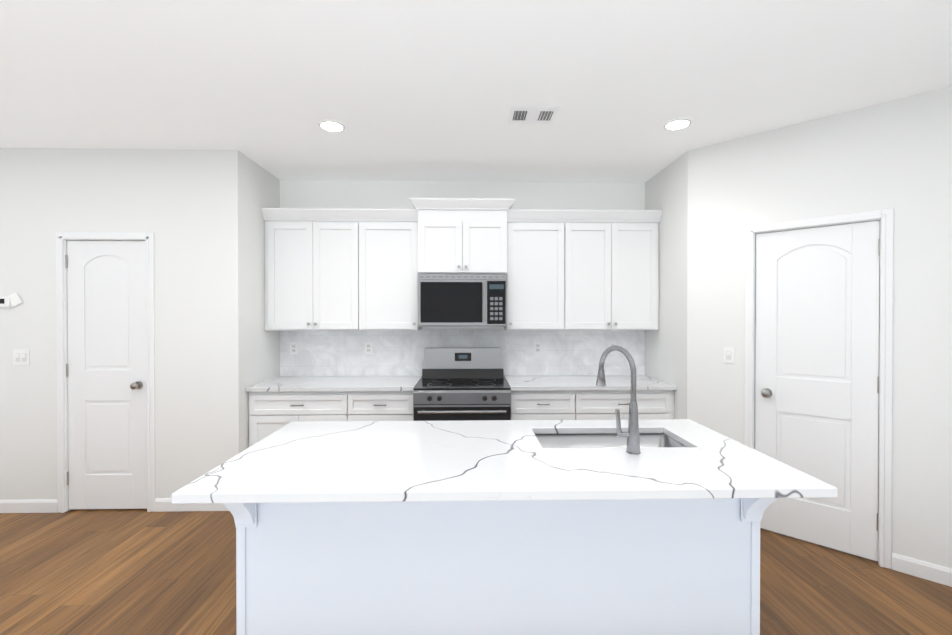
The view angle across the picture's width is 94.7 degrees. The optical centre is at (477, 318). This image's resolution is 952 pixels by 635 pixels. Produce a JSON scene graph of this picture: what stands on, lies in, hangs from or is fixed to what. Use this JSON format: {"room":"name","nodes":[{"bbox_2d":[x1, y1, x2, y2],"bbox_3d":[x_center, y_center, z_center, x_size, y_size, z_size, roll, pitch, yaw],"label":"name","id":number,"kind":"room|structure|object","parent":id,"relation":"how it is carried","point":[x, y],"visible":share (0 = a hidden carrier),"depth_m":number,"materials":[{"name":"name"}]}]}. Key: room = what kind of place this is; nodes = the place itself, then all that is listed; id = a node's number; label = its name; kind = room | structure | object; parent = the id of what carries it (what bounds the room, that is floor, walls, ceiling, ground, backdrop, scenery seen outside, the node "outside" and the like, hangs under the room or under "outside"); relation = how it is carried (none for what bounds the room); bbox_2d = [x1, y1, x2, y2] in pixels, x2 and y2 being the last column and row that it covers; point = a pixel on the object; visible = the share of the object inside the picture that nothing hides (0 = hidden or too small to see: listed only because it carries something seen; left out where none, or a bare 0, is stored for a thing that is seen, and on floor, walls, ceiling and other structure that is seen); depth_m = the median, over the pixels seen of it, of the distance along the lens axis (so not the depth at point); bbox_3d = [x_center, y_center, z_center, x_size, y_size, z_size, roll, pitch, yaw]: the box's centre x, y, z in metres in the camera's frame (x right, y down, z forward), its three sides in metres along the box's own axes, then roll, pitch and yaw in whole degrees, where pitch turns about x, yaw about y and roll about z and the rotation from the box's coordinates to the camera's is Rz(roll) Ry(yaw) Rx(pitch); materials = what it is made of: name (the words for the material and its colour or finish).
{"room":"kitchen","nodes":[
{"label":"kitchen","id":0,"kind":"room"},
{"bbox_2d":[0,148,246,499],"bbox_3d":[-2.811,0.090,3.371,1.980,2.740,0.120,0,0,-1],"label":"wall","id":1,"kind":"structure","parent":0,"point":[187,207],"depth_m":3.31,"materials":[{"name":"white paint"}]},
{"bbox_2d":[0,292,21,307],"bbox_3d":[-3.511,-0.141,3.281,0.197,0.118,0.025,0,0,-1],"label":"thermostat","id":2,"kind":"object","parent":1,"relation":"attached to","point":[11,300],"visible":1,"depth_m":3.28,"materials":[{"name":"white plastic"}]},
{"bbox_2d":[13,350,29,364],"bbox_3d":[-3.429,0.290,3.293,0.116,0.115,0.010,0,0,-1],"label":"light switch","id":3,"kind":"object","parent":1,"relation":"attached to","point":[21,357],"visible":1,"depth_m":3.29,"materials":[{"name":"white plastic"}]},
{"bbox_2d":[56,232,154,512],"bbox_3d":[-2.806,0.405,3.365,0.720,2.110,0.139,0,0,-1],"label":"door frame","id":4,"kind":"structure","parent":1,"relation":"attached to","point":[62,238],"depth_m":3.30,"materials":[{"name":"white paint"}]},
{"bbox_2d":[65,241,146,508],"bbox_3d":[-2.813,0.429,3.310,0.618,2.038,0.106,0,0,-1],"label":"door","id":5,"kind":"structure","parent":1,"relation":"in","point":[107,389],"depth_m":3.33,"materials":[{"name":"white paint"}]},
{"bbox_2d":[0,499,228,512],"bbox_3d":[-2.809,1.413,3.313,1.980,0.095,0.013,0,0,-1],"label":"baseboard","id":6,"kind":"structure","parent":1,"relation":"attached to","point":[46,506],"depth_m":3.30,"materials":[{"name":"white paint"}]},
{"bbox_2d":[246,156,279,447],"bbox_3d":[-1.889,0.087,3.764,0.120,2.740,0.624,0,0,-1],"label":"wall","id":7,"kind":"structure","parent":0,"point":[262,344],"depth_m":3.64,"materials":[{"name":"white paint"}]},
{"bbox_2d":[280,180,644,375],"bbox_3d":[-0.128,0.085,4.176,3.660,2.740,0.120,0,0,-1],"label":"wall","id":8,"kind":"structure","parent":0,"point":[525,195],"depth_m":4.11,"materials":[{"name":"white paint"}]},
{"bbox_2d":[261,208,368,330],"bbox_3d":[-1.398,-0.417,3.915,0.866,1.036,0.334,0,0,-1],"label":"upper cabinet","id":9,"kind":"object","parent":8,"relation":"attached to","point":[343,269],"depth_m":3.75,"materials":[{"name":"white paint"}]},
{"bbox_2d":[365,206,421,329],"bbox_3d":[-0.801,-0.417,3.928,0.572,1.036,0.334,0,0,-1],"label":"upper cabinet","id":10,"kind":"object","parent":8,"relation":"attached to","point":[391,280],"depth_m":3.77,"materials":[{"name":"white paint"}]},
{"bbox_2d":[280,329,644,375],"bbox_3d":[-0.127,0.318,4.112,3.418,0.433,0.010,0,0,-1],"label":"backsplash","id":11,"kind":"structure","parent":8,"relation":"attached to","point":[402,353],"depth_m":4.10,"materials":[{"name":"tile"}]},
{"bbox_2d":[290,342,297,354],"bbox_3d":[-1.706,0.275,4.067,0.070,0.115,0.008,0,0,-1],"label":"electrical outlet","id":12,"kind":"object","parent":11,"relation":"attached to","point":[293,348],"visible":1,"depth_m":4.07,"materials":[{"name":"white plastic"}]},
{"bbox_2d":[365,342,371,353],"bbox_3d":[-1.016,0.275,4.083,0.070,0.115,0.008,0,0,-1],"label":"electrical outlet","id":13,"kind":"object","parent":11,"relation":"attached to","point":[368,347],"visible":1,"depth_m":4.08,"materials":[{"name":"white plastic"}]},
{"bbox_2d":[534,342,540,353],"bbox_3d":[0.563,0.275,4.118,0.070,0.115,0.008,0,0,-1],"label":"electrical outlet","id":14,"kind":"object","parent":11,"relation":"attached to","point":[537,347],"visible":1,"depth_m":4.12,"materials":[{"name":"white plastic"}]},
{"bbox_2d":[609,342,615,353],"bbox_3d":[1.273,0.275,4.134,0.070,0.115,0.008,0,0,-1],"label":"electrical outlet","id":15,"kind":"object","parent":11,"relation":"attached to","point":[612,344],"visible":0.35,"depth_m":4.13,"materials":[{"name":"white plastic"}]},
{"bbox_2d":[417,198,508,277],"bbox_3d":[-0.133,-0.694,3.907,0.758,0.629,0.404,0,0,-1],"label":"upper cabinet","id":16,"kind":"object","parent":8,"relation":"attached to","point":[455,235],"depth_m":3.71,"materials":[{"name":"white paint"}]},
{"bbox_2d":[418,274,506,326],"bbox_3d":[-0.133,-0.154,3.880,0.744,0.441,0.459,0,0,-1],"label":"microwave","id":17,"kind":"object","parent":16,"relation":"attached to","point":[462,300],"visible":1,"depth_m":3.69,"materials":[{"name":"silver metal"}]},
{"bbox_2d":[504,210,572,329],"bbox_3d":[0.529,-0.417,3.958,0.565,1.036,0.334,0,0,-1],"label":"upper cabinet","id":18,"kind":"object","parent":8,"relation":"attached to","point":[540,280],"depth_m":3.80,"materials":[{"name":"white paint"}]},
{"bbox_2d":[573,210,660,329],"bbox_3d":[1.137,-0.417,3.972,0.895,1.036,0.334,0,0,-1],"label":"upper cabinet","id":19,"kind":"object","parent":8,"relation":"attached to","point":[616,265],"depth_m":3.81,"materials":[{"name":"white paint"}]},
{"bbox_2d":[0,509,951,634],"bbox_3d":[-2.465,1.521,1.772,13.200,0.100,10.200,0,0,-1],"label":"floor","id":20,"kind":"structure","parent":0,"point":[107,572],"depth_m":2.43,"materials":[{"name":"brown wood"}]},
{"bbox_2d":[249,392,357,446],"bbox_3d":[-1.404,1.015,3.782,0.846,0.884,0.619,0,0,-1],"label":"base cabinet","id":21,"kind":"object","parent":20,"relation":"on","point":[277,403],"depth_m":3.48,"materials":[{"name":"white paint"}]},
{"bbox_2d":[246,376,421,391],"bbox_3d":[-1.169,0.554,3.767,1.316,0.034,0.633,0,0,-1],"label":"countertop","id":22,"kind":"structure","parent":21,"relation":"on","point":[282,383],"depth_m":3.59,"materials":[{"name":"white stone"}]},
{"bbox_2d":[358,380,418,420],"bbox_3d":[-0.808,1.015,3.795,0.591,0.884,0.619,0,0,-1],"label":"base cabinet","id":23,"kind":"object","parent":20,"relation":"on","point":[372,406],"depth_m":3.49,"materials":[{"name":"white paint"}]},
{"bbox_2d":[413,348,510,420],"bbox_3d":[-0.128,0.865,3.722,0.758,1.185,0.757,0,0,-1],"label":"range","id":24,"kind":"object","parent":20,"relation":"on","point":[459,384],"visible":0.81,"depth_m":3.46,"materials":[{"name":"silver metal"}]},
{"bbox_2d":[224,501,773,634],"bbox_3d":[0.089,1.031,2.007,2.084,0.875,0.791,0,0,-1],"label":"kitchen island","id":25,"kind":"object","parent":20,"relation":"on","point":[633,525],"depth_m":1.75,"materials":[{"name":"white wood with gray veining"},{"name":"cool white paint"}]},
{"bbox_2d":[171,419,836,504],"bbox_3d":[0.095,0.577,1.919,2.184,0.033,0.970,0,0,-1],"label":"island countertop","id":26,"kind":"structure","parent":25,"relation":"on","point":[302,462],"depth_m":1.67,"materials":[{"name":"white stone"}]},
{"bbox_2d":[539,433,682,444],"bbox_3d":[0.619,0.698,2.076,0.695,0.235,0.354,0,0,-1],"label":"sink","id":27,"kind":"object","parent":26,"relation":"in","point":[551,438],"depth_m":2.25,"materials":[{"name":"silver metal"}]},
{"bbox_2d":[596,345,642,452],"bbox_3d":[0.613,0.338,1.923,0.132,0.442,0.236,0,0,-1],"label":"faucet","id":28,"kind":"object","parent":26,"relation":"on","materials":[{"name":"silver metal"}]},
{"bbox_2d":[510,391,583,419],"bbox_3d":[0.546,1.014,3.826,0.586,0.884,0.619,0,0,-1],"label":"base cabinet","id":29,"kind":"object","parent":20,"relation":"on","point":[573,397],"depth_m":3.52,"materials":[{"name":"white paint"}]},
{"bbox_2d":[584,387,676,419],"bbox_3d":[1.151,1.014,3.839,0.871,0.884,0.619,0,0,-1],"label":"base cabinet","id":30,"kind":"object","parent":20,"relation":"on","point":[598,405],"depth_m":3.53,"materials":[{"name":"white paint"}]},
{"bbox_2d":[504,375,675,390],"bbox_3d":[0.920,0.554,3.814,1.336,0.034,0.633,0,0,-1],"label":"countertop","id":31,"kind":"structure","parent":30,"relation":"on","point":[562,382],"depth_m":3.64,"materials":[{"name":"white stone"}]},
{"bbox_2d":[0,0,951,182],"bbox_3d":[-2.465,-1.319,1.753,13.200,0.100,10.200,0,0,-1],"label":"ceiling","id":32,"kind":"structure","parent":0,"point":[417,90],"depth_m":2.31,"materials":[{"name":"white paint"}]},
{"bbox_2d":[319,120,344,131],"bbox_3d":[-0.966,-1.274,2.905,0.166,0.006,0.166,0,0,-1],"label":"recessed light","id":33,"kind":"object","parent":32,"relation":"in","point":[332,126],"visible":1,"depth_m":2.90,"materials":[{"name":"white paint"}]},
{"bbox_2d":[508,106,559,124],"bbox_3d":[0.344,-1.272,2.747,0.290,0.007,0.235,0,0,-1],"label":"ceiling vent","id":34,"kind":"object","parent":32,"relation":"in","point":[532,115],"visible":1,"depth_m":2.73,"materials":[{"name":"white metal"}]},
{"bbox_2d":[664,119,690,129],"bbox_3d":[1.311,-1.274,2.879,0.166,0.006,0.166,0,0,-1],"label":"recessed light","id":35,"kind":"object","parent":32,"relation":"in","point":[676,124],"visible":1,"depth_m":2.87,"materials":[{"name":"white paint"}]},
{"bbox_2d":[645,151,687,418],"bbox_3d":[1.652,0.087,3.753,0.120,2.740,0.805,0,0,-1],"label":"wall","id":36,"kind":"structure","parent":0,"point":[666,190],"depth_m":3.59,"materials":[{"name":"white paint"}]},
{"bbox_2d":[687,86,951,568],"bbox_3d":[2.157,0.093,2.901,1.424,2.740,0.120,0,1,44],"label":"wall","id":37,"kind":"structure","parent":0,"point":[896,154],"depth_m":2.60,"materials":[{"name":"white paint"}]},
{"bbox_2d":[723,347,734,362],"bbox_3d":[1.804,0.261,3.149,0.070,0.115,0.010,0,1,44],"label":"light switch","id":38,"kind":"object","parent":37,"relation":"attached to","point":[728,354],"visible":1,"depth_m":3.15,"materials":[{"name":"white plastic"}]},
{"bbox_2d":[755,220,879,560],"bbox_3d":[2.156,0.433,2.816,0.652,2.038,0.106,0,1,44],"label":"pantry door","id":39,"kind":"structure","parent":37,"relation":"in","point":[817,360],"depth_m":2.80,"materials":[{"name":"white paint"}]},
{"bbox_2d":[744,208,893,568],"bbox_3d":[2.188,0.408,2.862,0.755,2.110,0.139,0,1,44],"label":"door frame","id":40,"kind":"structure","parent":37,"relation":"attached to","point":[885,217],"depth_m":2.59,"materials":[{"name":"white paint"}]},
{"bbox_2d":[892,553,951,586],"bbox_3d":[2.111,1.416,2.862,1.424,0.095,0.013,0,1,44],"label":"baseboard","id":41,"kind":"structure","parent":37,"relation":"attached to","point":[924,570],"depth_m":2.47,"materials":[{"name":"white paint"}]}
]}

